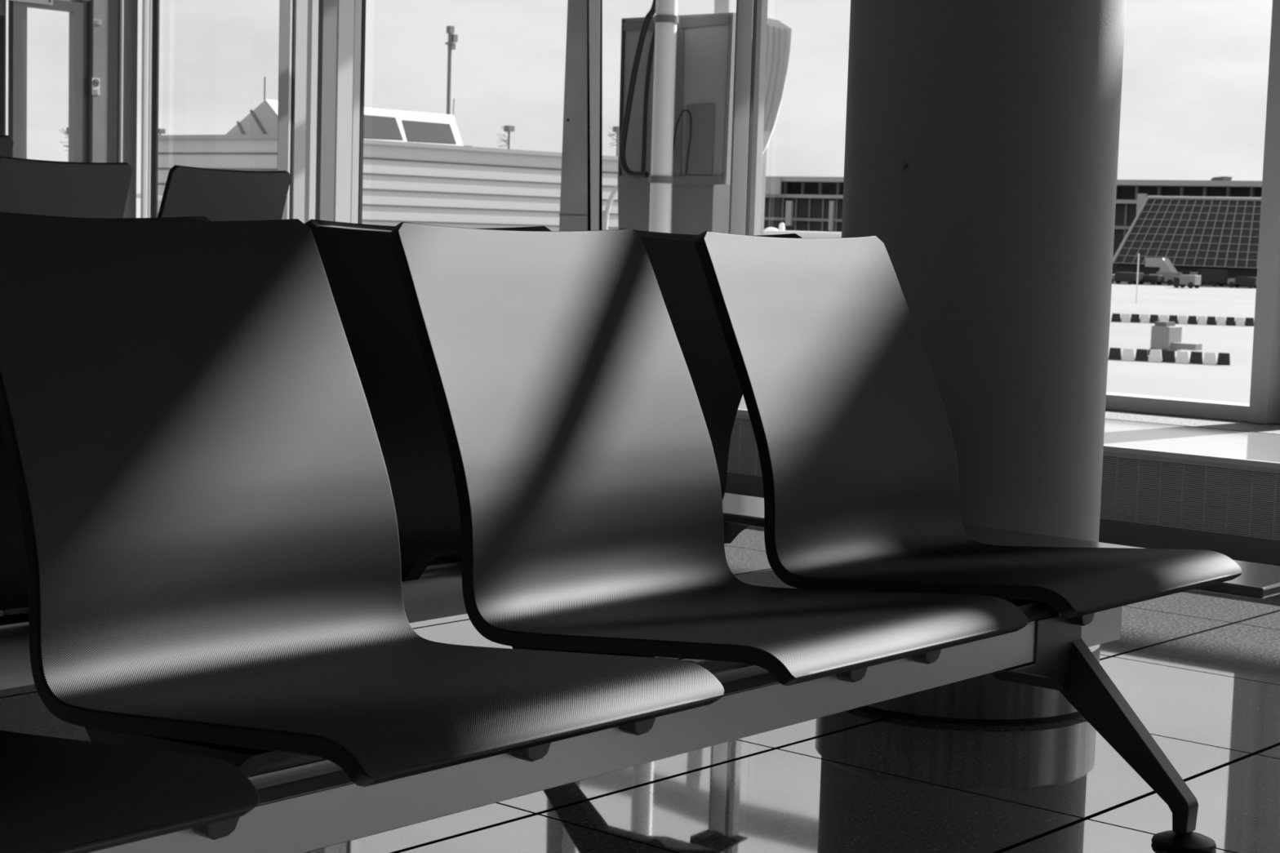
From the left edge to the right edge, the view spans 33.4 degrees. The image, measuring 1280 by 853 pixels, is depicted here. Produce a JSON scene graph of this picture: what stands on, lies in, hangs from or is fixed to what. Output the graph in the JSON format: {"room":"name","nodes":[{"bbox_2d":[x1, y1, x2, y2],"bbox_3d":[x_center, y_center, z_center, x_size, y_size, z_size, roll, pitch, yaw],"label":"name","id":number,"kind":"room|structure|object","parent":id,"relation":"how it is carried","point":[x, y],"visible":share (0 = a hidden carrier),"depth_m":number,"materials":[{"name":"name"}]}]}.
{"room":"airport terminal","nodes":[
{"label":"airport terminal","id":0,"kind":"room"},
{"bbox_2d":[62,0,90,1],"bbox_3d":[-10.277,-2.651,10.958,0.200,4.400,17.466,6,7,40],"label":"wall","id":1,"kind":"structure","parent":0,"point":[62,0],"depth_m":17.46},
{"bbox_2d":[0,0,5,135],"bbox_3d":[-5.489,-2.128,16.706,0.050,2.580,1.153,6,7,40],"label":"door","id":2,"kind":"structure","parent":1,"relation":"in","point":[2,2],"depth_m":17.05,"materials":[{"name":"grey metal"}]},
{"bbox_2d":[11,0,53,4],"bbox_3d":[-5.051,-3.512,16.808,0.009,0.280,0.985,6,7,40],"label":"header sign","id":3,"kind":"object","parent":1,"relation":"attached to","point":[41,2],"visible":1,"depth_m":17.10,"materials":[{"name":"grey"}]},
{"bbox_2d":[8,0,83,162],"bbox_3d":[-4.831,-2.167,17.333,0.070,2.580,0.654,6,7,40],"label":"door","id":4,"kind":"structure","parent":1,"relation":"in","point":[17,11],"depth_m":17.11,"materials":[{"name":"grey metal"}]},
{"bbox_2d":[72,0,89,162],"bbox_3d":[-4.612,-3.096,17.562,0.170,4.400,0.068,6,7,40],"label":"window frame","id":5,"kind":"structure","parent":1,"relation":"attached to","point":[86,3],"depth_m":17.53,"materials":[{"name":"grey metal"}]},
{"bbox_2d":[91,77,99,94],"bbox_3d":[-4.475,-2.799,17.544,0.011,0.136,0.075,6,7,40],"label":"no smoking sign","id":6,"kind":"object","parent":1,"relation":"attached to","point":[95,82],"visible":1,"depth_m":17.54,"materials":[{"name":"grey plastic"}]},
{"bbox_2d":[93,18,102,24],"bbox_3d":[-4.454,-3.323,17.504,0.007,0.043,0.083,6,7,40],"label":"wall label","id":7,"kind":"object","parent":1,"relation":"attached to","point":[96,21],"visible":1,"depth_m":17.50,"materials":[{"name":"grey plastic"}]},
{"bbox_2d":[88,0,107,162],"bbox_3d":[-4.525,-3.099,17.625,0.220,4.400,0.141,6,7,40],"label":"window frame","id":8,"kind":"structure","parent":1,"relation":"attached to","point":[98,8],"depth_m":17.57,"materials":[{"name":"grey metal"}]},
{"bbox_2d":[106,0,119,162],"bbox_3d":[-4.447,-3.109,17.754,0.170,4.400,0.156,6,7,40],"label":"window frame","id":9,"kind":"structure","parent":0,"point":[113,6],"depth_m":17.73,"materials":[{"name":"grey metal"}]},
{"bbox_2d":[119,0,124,162],"bbox_3d":[-4.380,-3.112,17.808,0.200,4.400,0.013,6,7,40],"label":"window frame","id":10,"kind":"structure","parent":0,"point":[122,2],"depth_m":17.77,"materials":[{"name":"white paint"}]},
{"bbox_2d":[122,0,137,217],"bbox_3d":[-4.337,-3.119,17.897,0.150,4.400,0.178,6,7,40],"label":"window frame","id":11,"kind":"structure","parent":0,"point":[129,118],"depth_m":17.89,"materials":[{"name":"grey metal"}]},
{"bbox_2d":[140,0,146,217],"bbox_3d":[-4.179,-3.121,17.973,0.037,4.400,0.020,6,7,40],"label":"window frame","id":12,"kind":"structure","parent":0,"point":[144,2],"depth_m":18.00,"materials":[{"name":"grey metal"}]},
{"bbox_2d":[0,525,1279,852],"bbox_3d":[-1.595,0.512,4.380,22.000,0.150,18.500,6,7,40],"label":"floor","id":13,"kind":"structure","parent":0,"point":[1199,669],"depth_m":3.50,"materials":[{"name":"tile"}]},
{"bbox_2d":[0,135,13,157],"bbox_3d":[-2.654,-0.428,7.187,0.668,1.136,0.904,6,7,40],"label":"bench","id":14,"kind":"object","parent":13,"relation":"on","point":[6,143],"visible":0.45,"depth_m":7.22,"materials":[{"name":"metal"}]},
{"bbox_2d":[0,155,291,221],"bbox_3d":[-1.757,-0.307,6.708,0.668,1.038,1.504,6,7,40],"label":"bench","id":15,"kind":"object","parent":13,"relation":"on","point":[27,186],"visible":0.21,"depth_m":6.41,"materials":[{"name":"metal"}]},
{"bbox_2d":[145,0,149,217],"bbox_3d":[-4.138,-3.116,17.926,0.005,4.400,0.020,6,7,40],"label":"window frame","id":16,"kind":"structure","parent":13,"relation":"on","point":[148,1],"depth_m":17.96,"materials":[{"name":"white paint"}]},
{"bbox_2d":[147,0,152,217],"bbox_3d":[-4.107,-3.111,17.886,0.014,4.400,0.020,6,7,40],"label":"window frame","id":17,"kind":"structure","parent":13,"relation":"on","point":[150,1],"depth_m":17.92,"materials":[{"name":"grey metal"}]},
{"bbox_2d":[150,0,159,217],"bbox_3d":[-4.050,-3.103,17.824,0.073,4.400,0.020,6,7,40],"label":"window frame","id":18,"kind":"structure","parent":13,"relation":"on","point":[155,10],"depth_m":17.86,"materials":[{"name":"black metal"}]},
{"bbox_2d":[277,0,289,219],"bbox_3d":[-2.670,-2.897,16.055,0.004,4.400,0.120,6,7,40],"label":"window frame","id":19,"kind":"structure","parent":13,"relation":"on","point":[284,5],"depth_m":16.08,"materials":[{"name":"grey metal"}]},
{"bbox_2d":[286,0,292,219],"bbox_3d":[-2.599,-2.877,15.864,0.006,4.400,0.020,6,7,40],"label":"window frame","id":20,"kind":"structure","parent":13,"relation":"on","point":[291,1],"depth_m":15.90,"materials":[{"name":"white paint"}]},
{"bbox_2d":[288,0,296,218],"bbox_3d":[-2.560,-2.866,15.764,0.018,4.400,0.020,6,7,40],"label":"window frame","id":21,"kind":"structure","parent":13,"relation":"on","point":[294,2],"depth_m":15.81,"materials":[{"name":"black metal"}]},
{"bbox_2d":[293,0,307,223],"bbox_3d":[-2.334,-2.760,14.705,0.004,4.400,0.100,6,7,40],"label":"window frame","id":22,"kind":"structure","parent":13,"relation":"on","point":[301,17],"depth_m":14.76,"materials":[{"name":"grey metal"}]},
{"bbox_2d":[308,0,318,220],"bbox_3d":[-1.989,-2.597,13.065,0.004,4.400,0.050,6,7,40],"label":"window frame","id":23,"kind":"structure","parent":13,"relation":"on","point":[314,42],"depth_m":13.12,"materials":[{"name":"grey metal"}]},
{"bbox_2d":[315,0,337,221],"bbox_3d":[-1.728,-2.473,11.825,0.040,4.400,0.100,6,7,40],"label":"window frame","id":24,"kind":"structure","parent":13,"relation":"on","point":[327,9],"depth_m":11.87,"materials":[{"name":"grey metal"}]},
{"bbox_2d":[333,0,354,222],"bbox_3d":[-1.481,-2.366,10.761,0.014,4.400,0.100,6,7,40],"label":"window frame","id":25,"kind":"structure","parent":13,"relation":"on","point":[345,8],"depth_m":10.82,"materials":[{"name":"grey metal"}]},
{"bbox_2d":[0,215,801,690],"bbox_3d":[-0.898,0.165,2.739,0.668,0.888,3.167,6,7,40],"label":"bench","id":26,"kind":"object","parent":13,"relation":"on","point":[360,266],"visible":0.12,"depth_m":3.07,"materials":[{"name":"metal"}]},
{"bbox_2d":[0,211,1242,852],"bbox_3d":[-0.315,0.231,2.228,0.668,0.888,3.138,6,7,40],"label":"bench","id":27,"kind":"object","parent":13,"relation":"on","point":[206,507],"visible":1,"depth_m":2.46,"materials":[{"name":"metal"}]},
{"bbox_2d":[722,493,1279,599],"bbox_3d":[0.503,0.224,3.787,1.394,0.089,0.276,6,7,40],"label":"end table","id":28,"kind":"object","parent":13,"relation":"on","point":[1256,580],"visible":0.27,"depth_m":3.66,"materials":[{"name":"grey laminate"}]},
{"bbox_2d":[136,216,1256,404],"bbox_3d":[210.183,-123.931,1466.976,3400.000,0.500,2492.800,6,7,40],"label":"ground","id":29,"kind":"structure","parent":0,"point":[1220,383],"depth_m":141.03,"materials":[{"name":"concrete"}]},
{"bbox_2d":[59,127,68,151],"bbox_3d":[-22.132,-3.665,82.434,0.516,15.672,0.536,6,7,40],"label":"beacon","id":30,"kind":"object","parent":29,"relation":"on","point":[67,128],"visible":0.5,"depth_m":81.70,"materials":[{"name":"grey metal"}]},
{"bbox_2d":[136,193,162,200],"bbox_3d":[-4.695,1.074,20.364,0.659,6.574,0.044,6,7,40],"label":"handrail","id":31,"kind":"object","parent":29,"relation":"on","point":[138,195],"visible":0.02,"depth_m":19.98,"materials":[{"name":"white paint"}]},
{"bbox_2d":[304,0,354,223],"bbox_3d":[6.327,-0.991,13.314,25.800,12.660,0.500,6,7,40],"label":"gantry","id":32,"kind":"object","parent":29,"relation":"on","point":[309,2],"visible":0.02,"depth_m":21.30,"materials":[{"name":"grey metal"}]},
{"bbox_2d":[157,76,730,231],"bbox_3d":[-7.183,-8.231,91.504,8.350,11.723,27.496,6,7,40],"label":"building","id":33,"kind":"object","parent":29,"relation":"on","point":[418,168],"visible":0.3,"depth_m":84.31,"materials":[{"name":"grey metal"}]},
{"bbox_2d":[444,25,457,114],"bbox_3d":[-8.485,-15.026,95.248,0.440,5.644,0.580,6,7,40],"label":"mast","id":34,"kind":"object","parent":33,"relation":"on","point":[451,44],"visible":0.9,"depth_m":95.03,"materials":[{"name":"grey metal"}]},
{"bbox_2d":[497,125,514,149],"bbox_3d":[-5.654,-12.010,89.830,0.497,1.324,0.517,6,7,40],"label":"beacon","id":35,"kind":"object","parent":33,"relation":"attached to","point":[508,129],"visible":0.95,"depth_m":89.77,"materials":[{"name":"grey metal"}]},
{"bbox_2d":[607,126,618,156],"bbox_3d":[-1.109,-12.294,93.557,0.476,1.732,0.496,6,7,40],"label":"beacon","id":36,"kind":"object","parent":33,"relation":"attached to","point":[615,129],"visible":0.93,"depth_m":93.48,"materials":[{"name":"grey metal"}]},
{"bbox_2d":[559,0,602,231],"bbox_3d":[-0.349,0.658,12.640,0.668,9.100,0.027,6,7,40],"label":"window frame","id":37,"kind":"structure","parent":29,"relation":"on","point":[581,175],"depth_m":12.45,"materials":[{"name":"grey metal"}]},
{"bbox_2d":[602,184,617,230],"bbox_3d":[-0.286,1.318,17.444,0.282,6.626,0.040,6,7,40],"label":"tube","id":38,"kind":"object","parent":29,"relation":"on","point":[605,213],"visible":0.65,"depth_m":17.20,"materials":[{"name":"white paint"}]},
{"bbox_2d":[648,0,678,233],"bbox_3d":[0.101,0.053,16.035,0.184,9.700,0.184,6,7,40],"label":"pole","id":39,"kind":"object","parent":29,"relation":"on","point":[666,17],"visible":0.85,"depth_m":15.75,"materials":[{"name":"grey metal"}]},
{"bbox_2d":[714,0,730,13],"bbox_3d":[0.632,0.287,16.928,0.457,9.100,0.020,6,7,40],"label":"slim post","id":40,"kind":"object","parent":29,"relation":"on","point":[720,6],"visible":0.02,"depth_m":16.66,"materials":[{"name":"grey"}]},
{"bbox_2d":[745,17,791,235],"bbox_3d":[1.195,0.149,21.777,0.881,8.507,0.592,6,7,40],"label":"hood","id":41,"kind":"object","parent":29,"relation":"on","point":[778,34],"visible":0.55,"depth_m":21.08,"materials":[{"name":"grey fabric"}]},
{"bbox_2d":[764,222,841,238],"bbox_3d":[3.672,-1.628,51.823,7.200,6.610,3.400,6,7,40],"label":"vehicle","id":42,"kind":"object","parent":29,"relation":"on","point":[768,231],"visible":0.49,"depth_m":49.30,"materials":[{"name":"white"}]},
{"bbox_2d":[778,222,785,230],"bbox_3d":[3.431,-4.830,51.551,0.160,0.200,0.160,6,7,40],"label":"lamp","id":43,"kind":"object","parent":42,"relation":"on","point":[781,227],"depth_m":51.49,"materials":[{"name":"white paint"}]},
{"bbox_2d":[764,176,1262,274],"bbox_3d":[80.891,-37.399,399.781,124.174,17.804,53.600,6,7,40],"label":"terminal building","id":44,"kind":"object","parent":29,"relation":"on","point":[802,203],"visible":0.27,"depth_m":405.49,"materials":[{"name":"grey"}]},
{"bbox_2d":[1107,347,1121,359],"bbox_3d":[25.900,-3.970,116.252,0.687,0.640,0.468,4,6,19],"label":"barrier","id":45,"kind":"object","parent":29,"relation":"on","point":[1115,353],"visible":1,"depth_m":116.09,"materials":[{"name":"grey"}]},
{"bbox_2d":[1111,313,1120,322],"bbox_3d":[38.214,-8.740,171.157,0.723,0.674,0.493,2,5,3],"label":"barrier","id":46,"kind":"object","parent":29,"relation":"on","point":[1115,317],"visible":1,"depth_m":170.98,"materials":[{"name":"grey"}]},
{"bbox_2d":[1120,313,1130,322],"bbox_3d":[38.969,-8.714,171.123,0.723,0.674,0.493,2,5,3],"label":"barrier","id":47,"kind":"object","parent":29,"relation":"on","point":[1125,317],"visible":1,"depth_m":170.94,"materials":[{"name":"white concrete"}]},
{"bbox_2d":[1111,271,1143,284],"bbox_3d":[74.122,-22.682,326.078,5.000,1.800,2.640,6,7,40],"label":"vehicle","id":48,"kind":"object","parent":29,"relation":"on","point":[1118,277],"visible":0.81,"depth_m":324.79,"materials":[{"name":"grey"}]},
{"bbox_2d":[1121,348,1134,360],"bbox_3d":[26.576,-3.927,116.013,0.687,0.640,0.468,4,6,19],"label":"barrier","id":49,"kind":"object","parent":29,"relation":"on","point":[1128,354],"visible":1,"depth_m":115.86,"materials":[{"name":"white"}]},
{"bbox_2d":[1130,314,1139,322],"bbox_3d":[39.723,-8.688,171.089,0.723,0.674,0.493,2,5,3],"label":"barrier","id":50,"kind":"object","parent":29,"relation":"on","point":[1134,317],"visible":1,"depth_m":170.90,"materials":[{"name":"grey concrete"}]},
{"bbox_2d":[1135,253,1139,302],"bbox_3d":[52.609,-15.679,225.485,0.140,5.257,0.140,6,7,40],"label":"flag pole","id":51,"kind":"object","parent":29,"relation":"on","point":[1138,253],"visible":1,"depth_m":225.41,"materials":[{"name":"white metal"}]},
{"bbox_2d":[1134,348,1148,361],"bbox_3d":[27.252,-3.885,115.775,0.687,0.640,0.468,4,6,19],"label":"barrier","id":52,"kind":"object","parent":29,"relation":"on","point":[1141,354],"visible":1,"depth_m":115.64,"materials":[{"name":"grey"}]},
{"bbox_2d":[1139,314,1149,323],"bbox_3d":[40.477,-8.662,171.055,0.723,0.674,0.493,2,5,3],"label":"barrier","id":53,"kind":"object","parent":29,"relation":"on","point":[1144,318],"visible":1,"depth_m":170.90,"materials":[{"name":"white"}]},
{"bbox_2d":[1133,275,1164,284],"bbox_3d":[77.707,-22.454,326.409,4.500,1.500,2.240,6,7,40],"label":"vehicle","id":54,"kind":"object","parent":29,"relation":"on","point":[1153,279],"visible":0.81,"depth_m":325.02,"materials":[{"name":"grey"}]},
{"bbox_2d":[1149,314,1159,323],"bbox_3d":[41.232,-8.636,171.021,0.723,0.674,0.493,2,5,3],"label":"barrier","id":55,"kind":"object","parent":29,"relation":"on","point":[1153,317],"visible":0.86,"depth_m":170.86,"materials":[{"name":"grey"}]},
{"bbox_2d":[1148,349,1161,361],"bbox_3d":[27.929,-3.842,115.537,0.687,0.640,0.468,4,6,19],"label":"barrier","id":56,"kind":"object","parent":29,"relation":"on","point":[1155,355],"visible":1,"depth_m":115.38,"materials":[{"name":"white"}]},
{"bbox_2d":[1144,257,1182,284],"bbox_3d":[81.254,-24.057,330.743,5.500,4.100,2.640,6,7,40],"label":"vehicle","id":57,"kind":"object","parent":29,"relation":"on","point":[1167,269],"visible":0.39,"depth_m":329.74,"materials":[{"name":"grey"}]},
{"bbox_2d":[1159,315,1168,321],"bbox_3d":[41.986,-8.610,170.987,0.723,0.674,0.493,2,5,3],"label":"barrier","id":58,"kind":"object","parent":29,"relation":"on","point":[1162,317],"visible":0.64,"depth_m":170.82,"materials":[{"name":"white concrete"}]},
{"bbox_2d":[1161,350,1175,362],"bbox_3d":[28.605,-3.799,115.299,0.687,0.640,0.468,4,6,19],"label":"barrier","id":59,"kind":"object","parent":29,"relation":"on","point":[1169,356],"visible":1,"depth_m":115.16,"materials":[{"name":"grey concrete"}]},
{"bbox_2d":[1168,315,1177,324],"bbox_3d":[42.741,-8.584,170.953,0.723,0.674,0.493,2,5,3],"label":"barrier","id":60,"kind":"object","parent":29,"relation":"on","point":[1171,317],"visible":0.79,"depth_m":170.77,"materials":[{"name":"grey"}]},
{"bbox_2d":[1147,320,1202,356],"bbox_3d":[30.173,-4.860,119.855,2.644,2.000,1.700,6,7,40],"label":"cart","id":61,"kind":"object","parent":29,"relation":"on","point":[1165,335],"visible":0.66,"depth_m":119.66,"materials":[{"name":"grey metal"}]},
{"bbox_2d":[1175,351,1189,363],"bbox_3d":[29.281,-3.756,115.061,0.687,0.640,0.468,4,6,19],"label":"barrier","id":62,"kind":"object","parent":29,"relation":"on","point":[1182,357],"visible":1,"depth_m":114.90,"materials":[{"name":"white"}]},
{"bbox_2d":[1177,315,1187,324],"bbox_3d":[43.495,-8.558,170.919,0.723,0.674,0.493,2,5,3],"label":"barrier","id":63,"kind":"object","parent":29,"relation":"on","point":[1182,319],"visible":1,"depth_m":170.73,"materials":[{"name":"white"}]},
{"bbox_2d":[1112,195,1261,286],"bbox_3d":[91.864,-29.642,340.100,31.433,14.119,10.435,6,7,40],"label":"glazed hall","id":64,"kind":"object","parent":29,"relation":"on","point":[1194,233],"visible":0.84,"depth_m":341.29,"materials":[{"name":"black glass"}]},
{"bbox_2d":[1173,275,1201,288],"bbox_3d":[79.775,-21.145,310.915,3.400,1.900,2.240,6,7,40],"label":"vehicle","id":65,"kind":"object","parent":29,"relation":"on","point":[1191,281],"visible":1,"depth_m":310.06,"materials":[{"name":"grey metal"}]},
{"bbox_2d":[1187,315,1197,324],"bbox_3d":[44.249,-8.532,170.885,0.723,0.674,0.493,2,5,3],"label":"barrier","id":66,"kind":"object","parent":29,"relation":"on","point":[1191,319],"visible":1,"depth_m":170.73,"materials":[{"name":"grey"}]},
{"bbox_2d":[1189,351,1203,364],"bbox_3d":[29.957,-3.713,114.822,0.687,0.640,0.468,4,6,19],"label":"barrier","id":67,"kind":"object","parent":29,"relation":"on","point":[1196,357],"visible":1,"depth_m":114.68,"materials":[{"name":"grey plastic"}]},
{"bbox_2d":[1196,315,1206,324],"bbox_3d":[45.004,-8.505,170.851,0.723,0.674,0.493,2,5,3],"label":"barrier","id":68,"kind":"object","parent":29,"relation":"on","point":[1202,320],"visible":1,"depth_m":170.69,"materials":[{"name":"white"}]},
{"bbox_2d":[1189,268,1227,286],"bbox_3d":[88.060,-23.070,330.456,5.200,2.600,2.640,6,7,40],"label":"vehicle","id":69,"kind":"object","parent":29,"relation":"on","point":[1214,277],"visible":0.77,"depth_m":329.01,"materials":[{"name":"grey"}]},
{"bbox_2d":[1203,351,1216,364],"bbox_3d":[30.633,-3.671,114.584,0.687,0.640,0.468,4,6,19],"label":"barrier","id":70,"kind":"object","parent":29,"relation":"on","point":[1210,357],"visible":1,"depth_m":114.43,"materials":[{"name":"white plastic"}]},
{"bbox_2d":[1206,315,1216,324],"bbox_3d":[45.758,-8.479,170.817,0.723,0.674,0.493,2,5,3],"label":"barrier","id":71,"kind":"object","parent":29,"relation":"on","point":[1211,320],"visible":1,"depth_m":170.65,"materials":[{"name":"grey concrete"}]},
{"bbox_2d":[1216,316,1226,325],"bbox_3d":[46.512,-8.453,170.783,0.723,0.674,0.493,2,5,3],"label":"barrier","id":72,"kind":"object","parent":29,"relation":"on","point":[1220,321],"visible":1,"depth_m":170.61,"materials":[{"name":"white concrete"}]},
{"bbox_2d":[1216,352,1230,365],"bbox_3d":[31.309,-3.628,114.346,0.687,0.640,0.468,4,6,19],"label":"barrier","id":73,"kind":"object","parent":29,"relation":"on","point":[1224,358],"visible":1,"depth_m":114.20,"materials":[{"name":"grey plastic"}]},
{"bbox_2d":[1225,316,1235,325],"bbox_3d":[47.267,-8.427,170.749,0.723,0.674,0.493,2,5,3],"label":"barrier","id":74,"kind":"object","parent":29,"relation":"on","point":[1230,321],"visible":1,"depth_m":170.57,"materials":[{"name":"grey concrete"}]},
{"bbox_2d":[1235,317,1244,325],"bbox_3d":[48.021,-8.401,170.715,0.723,0.674,0.493,2,5,3],"label":"barrier","id":75,"kind":"object","parent":29,"relation":"on","point":[1239,321],"visible":1,"depth_m":170.57,"materials":[{"name":"white"}]},
{"bbox_2d":[1227,276,1257,288],"bbox_3d":[91.710,-21.873,323.669,4.500,1.700,2.240,6,7,40],"label":"vehicle","id":76,"kind":"object","parent":29,"relation":"on","point":[1251,282],"visible":0.88,"depth_m":322.85,"materials":[{"name":"grey metal"}]},
{"bbox_2d":[1244,317,1253,326],"bbox_3d":[48.775,-8.375,170.681,0.723,0.674,0.493,2,5,3],"label":"barrier","id":77,"kind":"object","parent":29,"relation":"on","point":[1249,322],"visible":0.93,"depth_m":170.52,"materials":[{"name":"grey"}]},
{"bbox_2d":[350,0,1279,538],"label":"wall window","id":78,"kind":"structure","parent":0,"point":[735,418],"depth_m":6.41,"materials":[{"name":"black"}]},
{"bbox_2d":[728,0,753,235],"bbox_3d":[0.435,-2.244,8.459,0.009,4.100,0.100,6,7,40],"label":"window frame","id":79,"kind":"structure","parent":78,"relation":"on","point":[744,19],"depth_m":8.55,"materials":[{"name":"grey metal"}]},
{"bbox_2d":[727,417,762,476],"bbox_3d":[0.356,0.066,7.091,0.146,0.185,0.016,6,7,40],"label":"grille","id":80,"kind":"object","parent":78,"relation":"attached to","point":[740,445],"depth_m":7.09,"materials":[{"name":"white metal"}]},
{"bbox_2d":[745,0,757,235],"bbox_3d":[0.475,-2.239,8.424,0.004,4.100,0.020,6,7,40],"label":"window frame","id":81,"kind":"structure","parent":78,"relation":"on","point":[755,2],"depth_m":8.52,"materials":[{"name":"black metal"}]},
{"bbox_2d":[749,0,768,235],"bbox_3d":[0.501,-2.234,8.376,0.024,4.100,0.040,6,7,40],"label":"window frame","id":82,"kind":"structure","parent":78,"relation":"on","point":[762,8],"depth_m":8.46,"materials":[{"name":"grey metal"}]},
{"bbox_2d":[724,471,1279,565],"bbox_3d":[3.303,0.524,4.594,14.850,0.083,0.035,6,7,40],"label":"baseboard","id":83,"kind":"structure","parent":78,"relation":"attached to","point":[1238,548],"depth_m":6.10,"materials":[{"name":"grey"}]},
{"bbox_2d":[1105,391,1249,421],"bbox_3d":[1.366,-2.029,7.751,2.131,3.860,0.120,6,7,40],"label":"window sill","id":84,"kind":"structure","parent":78,"relation":"attached to","point":[1114,401],"depth_m":7.39,"materials":[{"name":"white paint"}]},
{"bbox_2d":[1099,455,1279,540],"bbox_3d":[1.563,0.199,6.061,0.553,0.185,0.016,6,7,40],"label":"grille","id":85,"kind":"object","parent":78,"relation":"attached to","point":[1139,463],"depth_m":6.05,"materials":[{"name":"white metal"}]},
{"bbox_2d":[1105,408,1279,435],"bbox_3d":[0.979,-0.111,7.854,6.296,0.003,0.364,6,7,40],"label":"window frame","id":86,"kind":"structure","parent":78,"relation":"on","point":[1105,409],"depth_m":7.20,"materials":[{"name":"black metal"}]},
{"bbox_2d":[1248,0,1279,424],"bbox_3d":[2.188,-2.055,7.012,0.066,4.100,0.185,6,7,40],"label":"window frame","id":87,"kind":"structure","parent":78,"relation":"on","point":[1264,394],"depth_m":7.08,"materials":[{"name":"grey metal"}]},
{"bbox_2d":[841,0,1125,725],"bbox_3d":[0.685,-1.666,3.972,0.542,4.400,0.542,6,7,40],"label":"wall column","id":88,"kind":"structure","parent":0,"point":[982,139],"depth_m":3.87,"materials":[{"name":"paint"}]},
{"label":"outside","id":89,"kind":"structure","parent":0,"visible":0},
{"bbox_2d":[158,128,165,134],"bbox_3d":[-19.186,-11.460,84.817,0.433,0.794,0.419,6,7,40],"label":"beacon","id":90,"kind":"object","parent":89,"point":[160,131],"visible":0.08,"depth_m":84.68,"materials":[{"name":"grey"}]},
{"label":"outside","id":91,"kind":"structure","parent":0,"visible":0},
{"bbox_2d":[617,12,736,235],"bbox_3d":[0.337,-2.123,16.280,1.102,1.977,0.340,6,7,40],"label":"equipment cabinet","id":92,"kind":"object","parent":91,"point":[705,42],"visible":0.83,"depth_m":16.04,"materials":[{"name":"grey metal"}]},
{"bbox_2d":[618,0,656,177],"bbox_3d":[0.015,-2.708,16.201,0.398,1.628,0.048,6,7,40],"label":"hose","id":93,"kind":"object","parent":92,"relation":"hanging from","point":[649,15],"visible":0.97,"depth_m":16.26,"materials":[{"name":"black rubber"}]},
{"bbox_2d":[640,23,655,171],"bbox_3d":[0.082,-2.517,16.229,0.138,1.151,0.034,6,7,40],"label":"hose","id":94,"kind":"object","parent":92,"relation":"hanging from","point":[652,42],"visible":0.88,"depth_m":16.25,"materials":[{"name":"black rubber"}]},
{"bbox_2d":[672,109,692,174],"bbox_3d":[0.312,-2.140,16.036,0.188,0.487,0.015,6,7,40],"label":"cable","id":95,"kind":"object","parent":92,"relation":"attached to","point":[683,110],"visible":0.94,"depth_m":16.00,"materials":[{"name":"black rubber"}]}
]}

